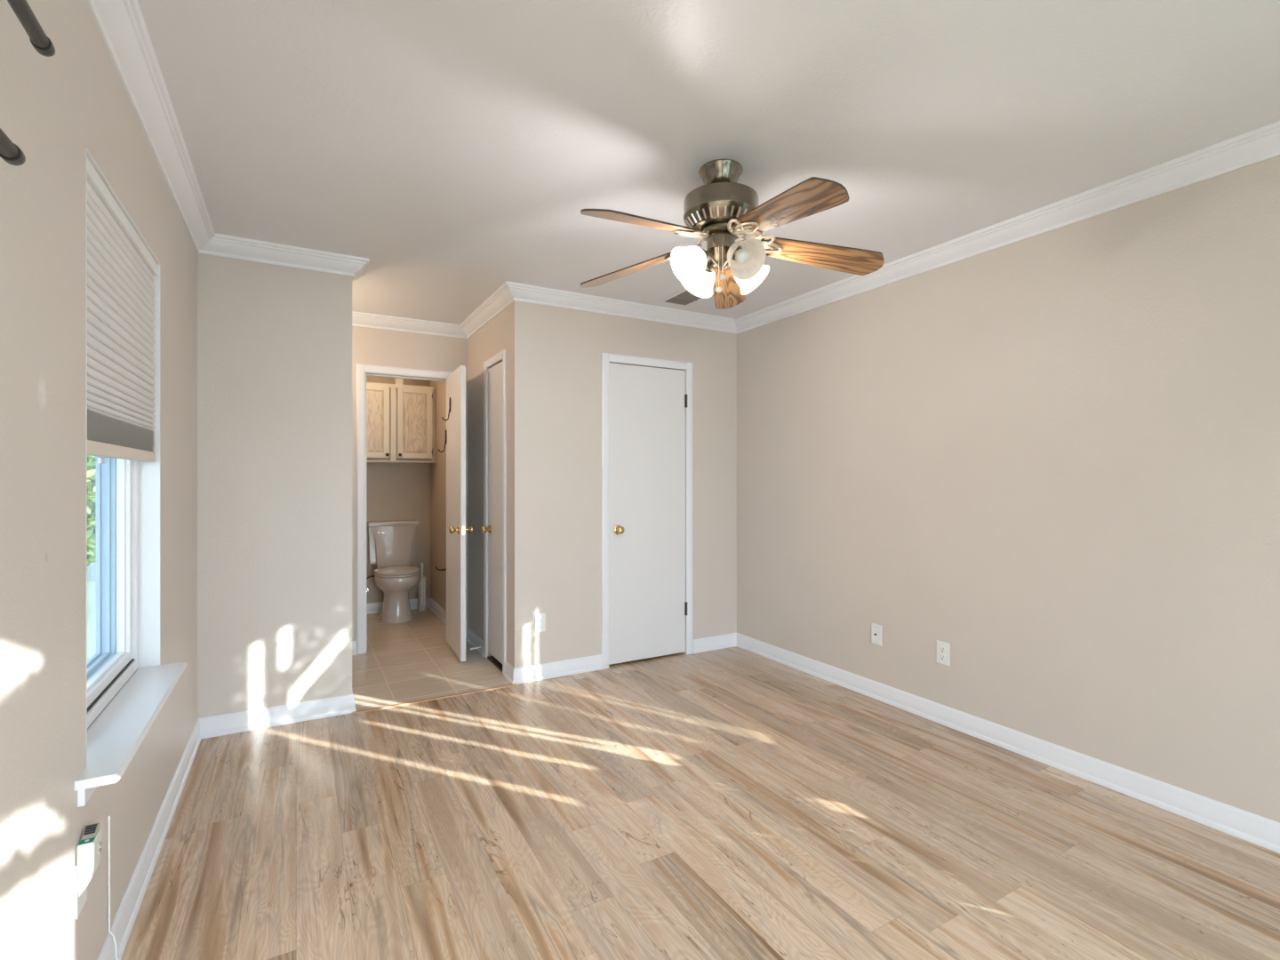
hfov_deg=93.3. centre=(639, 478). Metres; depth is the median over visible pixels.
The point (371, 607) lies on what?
baseboard
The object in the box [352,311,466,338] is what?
crown molding
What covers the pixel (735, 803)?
floor
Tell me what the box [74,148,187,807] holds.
window
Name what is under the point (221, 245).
crown molding
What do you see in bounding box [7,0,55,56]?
curtain rod
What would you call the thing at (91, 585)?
ground
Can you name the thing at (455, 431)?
door
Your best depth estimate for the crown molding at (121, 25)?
1.81 m
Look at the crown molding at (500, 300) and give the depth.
4.07 m
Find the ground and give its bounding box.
[87,580,95,660]
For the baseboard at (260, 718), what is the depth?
3.08 m
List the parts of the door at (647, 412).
knob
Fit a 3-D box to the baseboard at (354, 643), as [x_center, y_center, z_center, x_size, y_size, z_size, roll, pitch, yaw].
[-2.027,1.210,4.323,1.581,0.096,0.019,0,0,-30]
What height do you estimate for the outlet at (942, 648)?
0.116 m
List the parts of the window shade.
rail, head rail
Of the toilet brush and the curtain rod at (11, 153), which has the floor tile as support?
the toilet brush
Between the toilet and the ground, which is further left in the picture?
the ground
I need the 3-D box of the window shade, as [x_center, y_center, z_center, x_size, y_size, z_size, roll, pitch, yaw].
[-1.506,-0.405,1.740,0.058,0.693,0.847,0,0,-30]
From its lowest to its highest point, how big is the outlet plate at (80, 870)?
0.115 m
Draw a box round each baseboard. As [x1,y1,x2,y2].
[97,719,201,959]
[197,694,356,738]
[352,627,467,655]
[366,597,429,614]
[428,597,446,623]
[465,627,514,684]
[512,632,736,684]
[736,632,1279,853]
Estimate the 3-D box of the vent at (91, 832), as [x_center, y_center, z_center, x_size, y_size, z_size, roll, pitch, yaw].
[-1.234,0.793,1.357,0.025,0.016,0.036,0,0,-30]
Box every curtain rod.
[0,128,25,165]
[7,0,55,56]
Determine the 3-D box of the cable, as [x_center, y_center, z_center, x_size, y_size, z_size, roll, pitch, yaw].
[-1.344,1.053,1.547,0.009,0.391,0.032,0,0,17]
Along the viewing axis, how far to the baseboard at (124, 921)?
1.90 m
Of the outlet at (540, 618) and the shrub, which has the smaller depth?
the outlet at (540, 618)
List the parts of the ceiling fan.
blade, blade, lamp shade, bulb, lamp shade, lamp arm, lamp arm, pull chain, pull chain, blade, lamp arm, bulb, lamp shade, lamp shade, blade, blade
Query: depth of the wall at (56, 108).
1.24 m
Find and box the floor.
[120,646,1279,959]
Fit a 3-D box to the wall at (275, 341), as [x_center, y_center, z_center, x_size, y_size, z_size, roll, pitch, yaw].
[-0.806,-0.018,3.754,3.463,2.550,0.120,0,0,-30]
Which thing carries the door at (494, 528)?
in the wall at (509, 330)
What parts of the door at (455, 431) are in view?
knob, knob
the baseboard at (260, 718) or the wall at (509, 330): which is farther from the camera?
the wall at (509, 330)
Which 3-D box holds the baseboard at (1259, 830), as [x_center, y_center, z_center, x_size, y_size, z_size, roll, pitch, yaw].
[1.956,1.210,2.377,0.019,0.096,5.002,0,0,-30]
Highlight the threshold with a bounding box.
[352,683,516,713]
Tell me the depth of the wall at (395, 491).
5.78 m
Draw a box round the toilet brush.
[417,562,427,611]
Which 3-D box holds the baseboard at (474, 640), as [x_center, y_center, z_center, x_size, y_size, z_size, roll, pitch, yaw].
[-1.060,1.210,4.201,0.019,0.096,1.187,0,0,-30]
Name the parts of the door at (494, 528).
knob, panel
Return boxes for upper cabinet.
[366,377,436,463]
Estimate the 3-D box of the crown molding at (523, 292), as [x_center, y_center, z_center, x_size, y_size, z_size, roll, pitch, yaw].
[-0.034,-1.134,4.078,1.800,0.086,0.078,0,0,-30]
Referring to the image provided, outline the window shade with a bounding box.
[87,158,158,462]
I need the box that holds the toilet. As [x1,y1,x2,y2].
[366,520,420,623]
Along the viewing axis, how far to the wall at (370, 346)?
4.45 m
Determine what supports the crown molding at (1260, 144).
attached to the wall at (1051, 459)
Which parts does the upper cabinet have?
panel, cabinet door, rail, filler post, cabinet door, panel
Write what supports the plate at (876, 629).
attached to the wall at (1051, 459)
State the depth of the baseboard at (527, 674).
3.90 m
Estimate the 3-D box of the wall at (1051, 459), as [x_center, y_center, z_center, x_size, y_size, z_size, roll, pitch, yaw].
[1.701,-0.018,2.968,0.120,2.550,6.522,0,0,-30]
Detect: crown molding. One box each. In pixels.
[86,0,215,253]
[198,233,369,276]
[352,261,368,281]
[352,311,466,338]
[460,281,514,338]
[505,280,736,333]
[735,120,1279,333]
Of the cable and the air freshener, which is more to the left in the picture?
the air freshener
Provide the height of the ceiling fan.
0.490 m
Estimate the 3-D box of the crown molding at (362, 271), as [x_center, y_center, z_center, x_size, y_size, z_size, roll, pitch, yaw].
[-1.548,-1.134,3.332,0.078,0.086,0.276,0,0,-30]
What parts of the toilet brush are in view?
handle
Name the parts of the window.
sash, frame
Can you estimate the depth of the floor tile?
4.03 m
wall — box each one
[0,0,197,959]
[197,253,736,718]
[352,326,467,640]
[366,376,430,602]
[430,300,530,667]
[736,155,1279,823]
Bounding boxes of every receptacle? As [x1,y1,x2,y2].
[939,646,945,652]
[939,653,945,660]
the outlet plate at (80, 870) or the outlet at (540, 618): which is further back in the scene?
the outlet at (540, 618)
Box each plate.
[74,864,87,919]
[871,623,881,646]
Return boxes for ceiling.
[137,0,1279,324]
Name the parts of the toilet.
tank, tank lid, tank, seat, lid, bowl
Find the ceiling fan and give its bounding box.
[580,159,884,308]
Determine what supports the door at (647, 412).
in the wall at (275, 341)
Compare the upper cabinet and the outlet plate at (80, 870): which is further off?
the upper cabinet
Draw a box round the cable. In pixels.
[107,816,119,959]
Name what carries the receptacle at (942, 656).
attached to the outlet at (942, 648)
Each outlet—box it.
[535,613,545,632]
[936,640,949,665]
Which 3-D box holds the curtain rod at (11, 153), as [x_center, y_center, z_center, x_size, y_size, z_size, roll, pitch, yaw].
[-0.346,-0.433,-0.145,0.094,0.045,2.225,0,0,-30]
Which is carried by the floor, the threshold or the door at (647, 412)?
the threshold
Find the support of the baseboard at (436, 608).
attached to the wall at (509, 330)
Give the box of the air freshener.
[74,823,102,919]
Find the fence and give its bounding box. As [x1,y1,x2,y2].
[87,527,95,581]
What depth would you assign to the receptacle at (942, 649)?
3.10 m
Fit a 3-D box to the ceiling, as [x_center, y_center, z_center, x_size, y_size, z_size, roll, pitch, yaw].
[-0.116,-1.225,2.660,3.583,0.100,7.780,0,0,-30]
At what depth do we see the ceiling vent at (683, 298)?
3.95 m
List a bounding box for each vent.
[80,823,99,839]
[657,288,713,307]
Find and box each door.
[356,363,473,661]
[480,349,506,675]
[601,352,692,669]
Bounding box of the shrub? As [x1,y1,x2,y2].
[87,455,95,566]

